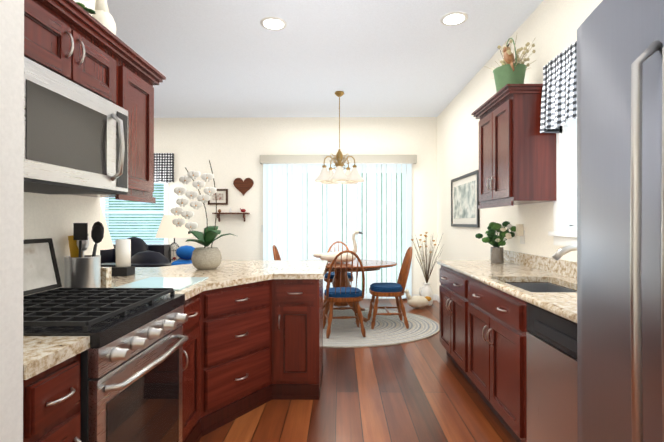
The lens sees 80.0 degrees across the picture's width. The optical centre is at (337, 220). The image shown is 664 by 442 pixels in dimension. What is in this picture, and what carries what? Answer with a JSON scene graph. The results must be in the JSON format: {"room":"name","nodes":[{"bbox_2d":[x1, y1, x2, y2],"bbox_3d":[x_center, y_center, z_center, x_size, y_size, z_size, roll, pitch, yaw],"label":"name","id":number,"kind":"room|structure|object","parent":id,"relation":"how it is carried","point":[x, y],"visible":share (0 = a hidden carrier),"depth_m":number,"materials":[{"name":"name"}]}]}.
{"room":"kitchen","nodes":[
{"label":"kitchen","id":0,"kind":"room"},
{"bbox_2d":[0,0,23,441],"bbox_3d":[-1.222,-0.228,-0.279,0.785,3.030,2.630,0,0,1],"label":"wall","id":1,"kind":"structure","parent":0,"point":[11,187],"depth_m":0.99,"materials":[{"name":"paint"}]},
{"bbox_2d":[23,336,89,379],"bbox_3d":[-1.140,0.397,1.168,0.657,0.039,0.262,0,0,1],"label":"countertop","id":2,"kind":"structure","parent":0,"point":[41,354],"depth_m":1.18,"materials":[{"name":"stone"}]},
{"bbox_2d":[23,0,99,295],"bbox_3d":[-1.532,-0.221,1.738,0.130,3.030,1.400,0,0,1],"label":"wall","id":3,"kind":"structure","parent":0,"point":[54,217],"depth_m":2.09,"materials":[{"name":"paint"}]},
{"bbox_2d":[24,0,165,202],"bbox_3d":[-1.266,-0.503,1.863,0.392,0.785,1.192,0,0,1],"label":"upper cabinet","id":4,"kind":"object","parent":3,"relation":"attached to","point":[73,41],"visible":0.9,"depth_m":1.88,"materials":[{"name":"brown wood"}]},
{"bbox_2d":[24,57,127,193],"bbox_3d":[-1.235,-0.349,1.661,0.458,0.425,0.706,0,0,1],"label":"microwave","id":5,"kind":"object","parent":4,"relation":"attached to","point":[75,138],"visible":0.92,"depth_m":1.59,"materials":[{"name":"silver metal"}]},
{"bbox_2d":[76,0,115,34],"bbox_3d":[-1.197,-1.087,1.810,0.171,0.380,0.509,0,0,1],"label":"figurine","id":6,"kind":"object","parent":4,"relation":"on","point":[102,15],"visible":0.38,"depth_m":1.96,"materials":[{"name":"white ceramic"}]},
{"bbox_2d":[103,117,436,299],"bbox_3d":[-1.960,-0.205,6.648,7.225,3.030,0.150,0,0,1],"label":"wall","id":7,"kind":"structure","parent":0,"point":[231,149],"depth_m":6.57,"materials":[{"name":"paint"}]},
{"bbox_2d":[100,182,170,262],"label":"window","id":8,"kind":"structure","parent":7,"relation":"in","point":[137,246],"depth_m":6.31,"materials":[{"name":"white glass"}]},
{"bbox_2d":[104,181,163,243],"bbox_3d":[-3.383,-0.143,6.615,1.010,1.055,0.050,0,0,1],"label":"window blinds","id":9,"kind":"object","parent":8,"relation":"attached to","point":[134,230],"visible":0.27,"depth_m":6.62,"materials":[{"name":"white plastic"}]},
{"bbox_2d":[154,153,173,182],"bbox_3d":[-3.368,-0.874,6.545,1.310,0.492,0.081,0,0,1],"label":"valance","id":10,"kind":"object","parent":7,"relation":"attached to","point":[163,167],"visible":0.21,"depth_m":6.53,"materials":[{"name":"fabric"}]},
{"bbox_2d":[208,189,227,204],"bbox_3d":[-1.978,-0.400,6.560,0.330,0.260,0.023,0,0,1],"label":"picture","id":11,"kind":"object","parent":7,"relation":"attached to","point":[222,196],"visible":0.73,"depth_m":6.56,"materials":[{"name":"white paper"}]},
{"bbox_2d":[212,208,249,221],"bbox_3d":[-1.744,-0.102,6.504,0.580,0.223,0.128,0,0,1],"label":"wall shelf","id":12,"kind":"object","parent":7,"relation":"attached to","point":[230,212],"visible":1,"depth_m":6.48,"materials":[{"name":"brown wood"}]},
{"bbox_2d":[233,178,253,195],"bbox_3d":[-1.553,-0.563,6.558,0.336,0.303,0.020,0,0,1],"label":"wall art","id":13,"kind":"object","parent":7,"relation":"attached to","point":[242,187],"visible":0.96,"depth_m":6.55,"materials":[{"name":"brown wood"}]},
{"bbox_2d":[260,155,416,163],"bbox_3d":[0.016,-1.008,6.494,2.560,0.135,0.123,0,0,1],"label":"cornice valance","id":14,"kind":"object","parent":7,"relation":"attached to","point":[321,158],"visible":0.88,"depth_m":6.43,"materials":[{"name":"fabric"}]},
{"bbox_2d":[263,163,413,298],"bbox_3d":[0.018,0.149,6.479,2.455,2.230,0.066,0,0,1],"label":"blinds","id":15,"kind":"object","parent":7,"relation":"attached to","point":[285,209],"visible":0.67,"depth_m":6.48,"materials":[{"name":"white plastic"}]},
{"bbox_2d":[307,164,411,298],"bbox_3d":[0.027,0.175,6.606,2.420,2.270,0.145,0,0,1],"label":"door frame","id":16,"kind":"structure","parent":7,"relation":"attached to","point":[406,213],"depth_m":6.63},
{"bbox_2d":[413,294,435,299],"bbox_3d":[1.437,1.260,6.529,0.380,0.100,0.015,0,0,1],"label":"baseboard","id":17,"kind":"structure","parent":7,"relation":"attached to","point":[435,296],"depth_m":6.52,"materials":[{"name":"white wood"}]},
{"bbox_2d":[107,0,543,117],"bbox_3d":[-1.947,-1.783,2.547,7.725,0.100,8.660,0,0,1],"label":"ceiling","id":18,"kind":"structure","parent":0,"point":[236,59],"depth_m":4.03,"materials":[{"name":"paint"}]},
{"bbox_2d":[260,17,286,30],"bbox_3d":[-0.557,-1.726,3.465,0.230,0.008,0.230,0,0,1],"label":"recessed light","id":19,"kind":"object","parent":18,"relation":"in","point":[274,23],"visible":1,"depth_m":3.45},
{"bbox_2d":[314,91,363,183],"bbox_3d":[0.030,-1.124,5.278,0.665,1.199,0.650,0,0,1],"label":"chandelier","id":20,"kind":"object","parent":18,"relation":"hanging from","point":[330,176],"visible":1,"depth_m":5.24,"materials":[{"name":"white glass"}]},
{"bbox_2d":[440,11,467,25],"bbox_3d":[0.998,-1.726,3.381,0.230,0.008,0.230,0,0,1],"label":"recessed light","id":21,"kind":"object","parent":18,"relation":"in","point":[453,18],"visible":1,"depth_m":3.37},
{"bbox_2d":[199,299,516,441],"bbox_3d":[-1.947,1.347,2.537,7.725,0.100,8.660,0,0,1],"label":"floor","id":22,"kind":"structure","parent":0,"point":[423,390],"depth_m":2.77,"materials":[{"name":"brown wood"}]},
{"bbox_2d":[23,288,188,441],"bbox_3d":[-1.086,0.800,1.656,0.738,0.927,0.710,0,0,1],"label":"range","id":23,"kind":"object","parent":22,"relation":"on","point":[131,372],"visible":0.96,"depth_m":1.54,"materials":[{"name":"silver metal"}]},
{"bbox_2d":[23,238,61,295],"bbox_3d":[-1.428,0.211,1.791,0.070,0.250,0.420,0,0,1],"label":"panel frame","id":24,"kind":"object","parent":23,"relation":"on","point":[40,270],"visible":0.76,"depth_m":1.89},
{"bbox_2d":[100,205,113,249],"bbox_3d":[-2.892,0.538,4.518,0.600,1.530,0.600,0,0,1],"label":"floor lamp","id":25,"kind":"object","parent":22,"relation":"on","point":[106,243],"visible":0.1,"depth_m":4.52,"materials":[{"name":"fabric"}]},
{"bbox_2d":[101,250,190,266],"bbox_3d":[-1.968,0.828,4.896,1.540,0.952,0.933,0,0,1],"label":"sofa","id":26,"kind":"object","parent":22,"relation":"on","point":[148,258],"visible":0.06,"depth_m":4.66,"materials":[{"name":"black leather"}]},
{"bbox_2d":[171,245,194,265],"bbox_3d":[-1.722,0.541,4.507,0.260,0.525,0.201,0,0,1],"label":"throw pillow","id":27,"kind":"object","parent":26,"relation":"on","point":[184,252],"visible":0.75,"depth_m":4.45,"materials":[{"name":"blue fabric"}]},
{"bbox_2d":[180,292,202,441],"bbox_3d":[-1.048,0.859,2.499,0.478,0.876,0.416,0,0,1],"label":"base cabinet","id":28,"kind":"object","parent":22,"relation":"on","point":[192,360],"depth_m":2.25,"materials":[{"name":"brown wood"}]},
{"bbox_2d":[108,260,327,299],"bbox_3d":[-0.803,0.402,2.947,1.405,0.039,1.867,0,0,1],"label":"countertop","id":29,"kind":"structure","parent":28,"relation":"on","point":[229,273],"depth_m":2.88,"materials":[{"name":"stone"}]},
{"bbox_2d":[64,221,103,287],"bbox_3d":[-1.346,0.190,2.121,0.213,0.378,0.170,0,0,1],"label":"utensil crock","id":30,"kind":"object","parent":29,"relation":"on","point":[81,270],"visible":0.77,"depth_m":2.07,"materials":[{"name":"silver metal"}]},
{"bbox_2d":[101,267,111,287],"bbox_3d":[-1.332,0.323,2.265,0.050,0.114,0.050,0,0,1],"label":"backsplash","id":31,"kind":"structure","parent":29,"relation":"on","point":[106,272],"depth_m":2.24,"materials":[{"name":"beige stone"}]},
{"bbox_2d":[111,239,134,275],"bbox_3d":[-1.507,0.256,2.787,0.110,0.252,0.110,0,0,1],"label":"pillar candle","id":32,"kind":"object","parent":29,"relation":"on","point":[123,267],"visible":0.98,"depth_m":2.75,"materials":[{"name":"white wax"}]},
{"bbox_2d":[114,277,208,289],"bbox_3d":[-1.056,0.377,2.402,0.390,0.006,0.480,0,0,1],"label":"glass cutting board","id":33,"kind":"object","parent":29,"relation":"on","point":[177,283],"visible":0.79,"depth_m":2.41,"materials":[{"name":"clear glass"}]},
{"bbox_2d":[171,160,235,269],"bbox_3d":[-1.074,-0.052,3.150,0.524,0.870,0.369,0,0,1],"label":"orchid plant","id":34,"kind":"object","parent":29,"relation":"on","point":[205,257],"visible":1,"depth_m":3.15,"materials":[{"name":"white plant"}]},
{"bbox_2d":[203,279,274,435],"bbox_3d":[-0.664,0.860,2.645,0.362,0.876,0.527,0,0,1],"label":"base cabinet","id":35,"kind":"object","parent":22,"relation":"on","point":[248,347],"depth_m":2.60,"materials":[{"name":"brown wood"}]},
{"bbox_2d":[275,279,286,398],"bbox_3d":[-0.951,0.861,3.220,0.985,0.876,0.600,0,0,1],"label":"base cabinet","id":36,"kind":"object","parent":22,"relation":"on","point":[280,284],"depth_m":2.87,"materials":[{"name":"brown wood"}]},
{"bbox_2d":[135,267,158,271],"bbox_3d":[-1.622,0.402,2.864,0.330,0.039,0.846,0,0,1],"label":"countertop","id":37,"kind":"structure","parent":36,"relation":"on","point":[137,269],"depth_m":3.20,"materials":[{"name":"stone"}]},
{"bbox_2d":[323,308,438,347],"bbox_3d":[0.053,1.298,4.989,2.440,0.012,1.860,0,0,1],"label":"braided rug","id":38,"kind":"object","parent":22,"relation":"on","point":[387,330],"visible":0.4,"depth_m":4.66,"materials":[{"name":"beige fabric"}]},
{"bbox_2d":[273,245,280,259],"bbox_3d":[-0.586,0.803,5.247,0.530,0.972,0.460,0,0,1],"label":"chair","id":39,"kind":"object","parent":38,"relation":"on","point":[276,255],"visible":0.12,"depth_m":5.19,"materials":[{"name":"brown wood"}]},
{"bbox_2d":[323,241,352,304],"bbox_3d":[0.022,0.806,6.062,0.460,0.972,0.530,0,0,1],"label":"chair","id":40,"kind":"object","parent":38,"relation":"on","point":[332,274],"visible":0.23,"depth_m":6.01,"materials":[{"name":"brown wood"}]},
{"bbox_2d":[323,250,365,338],"bbox_3d":[0.076,0.801,4.521,0.460,0.972,0.530,0,0,-7],"label":"chair","id":41,"kind":"object","parent":38,"relation":"on","point":[340,294],"visible":0.96,"depth_m":4.38,"materials":[{"name":"brown wood"}]},
{"bbox_2d":[316,259,396,321],"bbox_3d":[0.051,0.914,5.291,1.500,0.717,1.000,0,0,1],"label":"dining table","id":42,"kind":"object","parent":38,"relation":"on","point":[371,265],"visible":0.33,"depth_m":5.17,"materials":[{"name":"brown wood"}]},
{"bbox_2d":[313,230,362,262],"bbox_3d":[0.013,0.338,5.243,0.666,0.433,0.203,0,0,1],"label":"duck decoy","id":43,"kind":"object","parent":42,"relation":"on","point":[329,256],"visible":0.83,"depth_m":5.20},
{"bbox_2d":[368,246,411,328],"bbox_3d":[0.659,0.802,4.911,0.537,0.972,0.464,0,0,1],"label":"chair","id":44,"kind":"object","parent":38,"relation":"on","point":[395,290],"visible":1,"depth_m":4.76,"materials":[{"name":"brown wood"}]},
{"bbox_2d":[404,289,430,307],"bbox_3d":[1.194,1.166,5.930,0.438,0.284,0.190,0,0,1],"label":"duck","id":45,"kind":"object","parent":22,"relation":"on","point":[417,301],"visible":0.96,"depth_m":5.88},
{"bbox_2d":[411,232,443,305],"bbox_3d":[1.399,0.740,6.157,0.531,1.134,0.345,0,0,1],"label":"vase","id":46,"kind":"object","parent":22,"relation":"on","point":[426,290],"visible":0.96,"depth_m":6.12,"materials":[{"name":"white ceramic"}]},
{"bbox_2d":[439,265,462,373],"bbox_3d":[1.303,0.862,3.427,0.633,0.876,0.877,0,0,1],"label":"base cabinet","id":47,"kind":"object","parent":22,"relation":"on","point":[451,287],"depth_m":3.42,"materials":[{"name":"brown wood"}]},
{"bbox_2d":[463,275,576,441],"bbox_3d":[1.295,0.859,2.553,0.633,0.876,0.952,0,0,1],"label":"base cabinet","id":48,"kind":"object","parent":22,"relation":"on","point":[482,333],"depth_m":2.44,"materials":[{"name":"brown wood"}]},
{"bbox_2d":[437,250,576,322],"bbox_3d":[1.292,0.349,2.694,0.644,0.144,2.444,0,0,1],"label":"countertop","id":49,"kind":"structure","parent":48,"relation":"on","point":[518,267],"depth_m":2.72,"materials":[{"name":"stone"}]},
{"bbox_2d":[475,221,515,262],"bbox_3d":[1.482,0.192,3.655,0.340,0.384,0.367,0,0,1],"label":"potted plant","id":50,"kind":"object","parent":49,"relation":"on","point":[494,240],"visible":0.98,"depth_m":3.60,"materials":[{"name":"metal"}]},
{"bbox_2d":[508,283,576,291],"bbox_3d":[1.245,0.510,2.414,0.404,0.173,0.609,0,0,1],"label":"sink","id":51,"kind":"object","parent":49,"relation":"in","point":[539,287],"visible":0.04,"depth_m":2.71,"materials":[{"name":"metal"}]},
{"bbox_2d":[552,245,576,260],"bbox_3d":[1.415,0.260,2.383,0.276,0.240,0.141,0,0,1],"label":"faucet","id":52,"kind":"object","parent":49,"relation":"on","point":[559,254],"visible":0.29,"depth_m":2.33,"materials":[{"name":"silver metal"}]},
{"bbox_2d":[526,303,577,441],"bbox_3d":[1.294,0.860,1.773,0.623,0.868,0.601,0,0,1],"label":"dishwasher","id":53,"kind":"object","parent":22,"relation":"on","point":[551,340],"visible":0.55,"depth_m":1.83,"materials":[{"name":"silver metal"}]},
{"bbox_2d":[577,0,663,441],"bbox_3d":[1.179,0.291,0.970,0.838,2.000,0.975,0,0,1],"label":"refrigerator","id":54,"kind":"object","parent":22,"relation":"on","point":[620,220],"visible":1,"depth_m":1.18,"materials":[{"name":"silver metal"}]},
{"bbox_3d":[-2.468,0.998,5.993,0.540,0.620,0.540,0,0,1],"label":"table lamp","id":55,"kind":"object","parent":22,"relation":"on","visible":0},
{"bbox_2d":[155,215,192,260],"bbox_3d":[-2.468,0.297,5.995,0.530,0.780,0.530,0,0,1],"label":"table lamp","id":56,"kind":"object","parent":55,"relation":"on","point":[168,228],"visible":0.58,"depth_m":5.82,"materials":[{"name":"fabric"}]},
{"bbox_2d":[437,0,602,294],"bbox_3d":[1.691,-0.218,2.535,0.150,3.030,8.310,0,0,1],"label":"wall","id":57,"kind":"structure","parent":0,"point":[550,27],"depth_m":4.12,"materials":[{"name":"paint"}]},
{"bbox_2d":[451,170,479,226],"bbox_3d":[1.625,-0.255,5.080,0.023,0.660,1.100,0,0,1],"label":"picture","id":58,"kind":"object","parent":57,"relation":"attached to","point":[465,210],"visible":0.94,"depth_m":4.99},
{"bbox_2d":[471,84,555,208],"bbox_3d":[1.423,-0.549,3.233,0.392,0.875,0.780,0,0,1],"label":"upper cabinet","id":59,"kind":"object","parent":57,"relation":"attached to","point":[517,157],"visible":0.98,"depth_m":2.88,"materials":[{"name":"brown wood"}]},
{"bbox_2d":[484,36,535,91],"bbox_3d":[1.411,-1.234,3.196,0.342,0.494,0.586,0,0,1],"label":"bucket","id":60,"kind":"object","parent":59,"relation":"on","point":[508,71],"visible":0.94,"depth_m":3.11,"materials":[{"name":"metal"}]},
{"bbox_2d":[516,224,524,243],"bbox_3d":[1.599,0.115,3.459,0.049,0.170,0.080,0,0,1],"label":"outlet","id":61,"kind":"object","parent":57,"relation":"attached to","point":[520,231],"visible":1,"depth_m":3.44,"materials":[{"name":"beige paint"}]},
{"bbox_2d":[540,41,576,132],"bbox_3d":[1.527,-0.869,2.173,0.166,0.492,1.340,0,0,1],"label":"valance","id":62,"kind":"object","parent":57,"relation":"attached to","point":[559,100],"visible":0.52,"depth_m":2.62,"materials":[{"name":"fabric"}]},
{"bbox_2d":[548,40,576,245],"bbox_3d":[1.638,-0.514,2.221,0.150,1.380,1.440,0,0,1],"label":"window","id":63,"kind":"structure","parent":57,"relation":"in","point":[562,234],"depth_m":2.84,"materials":[{"name":"white"}]},
{"bbox_2d":[566,119,576,230],"bbox_3d":[1.643,-0.524,2.221,0.050,1.201,1.230,0,0,1],"label":"window blinds","id":64,"kind":"object","parent":63,"relation":"attached to","point":[571,136],"visible":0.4,"depth_m":2.77,"materials":[{"name":"white plastic"}]},
{"label":"outside","id":65,"kind":"structure","parent":0,"visible":0},
{"bbox_2d":[109,173,401,292],"bbox_3d":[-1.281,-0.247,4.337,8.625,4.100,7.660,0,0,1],"label":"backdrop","id":66,"kind":"structure","parent":65,"point":[307,219],"depth_m":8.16,"materials":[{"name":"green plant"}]}
]}

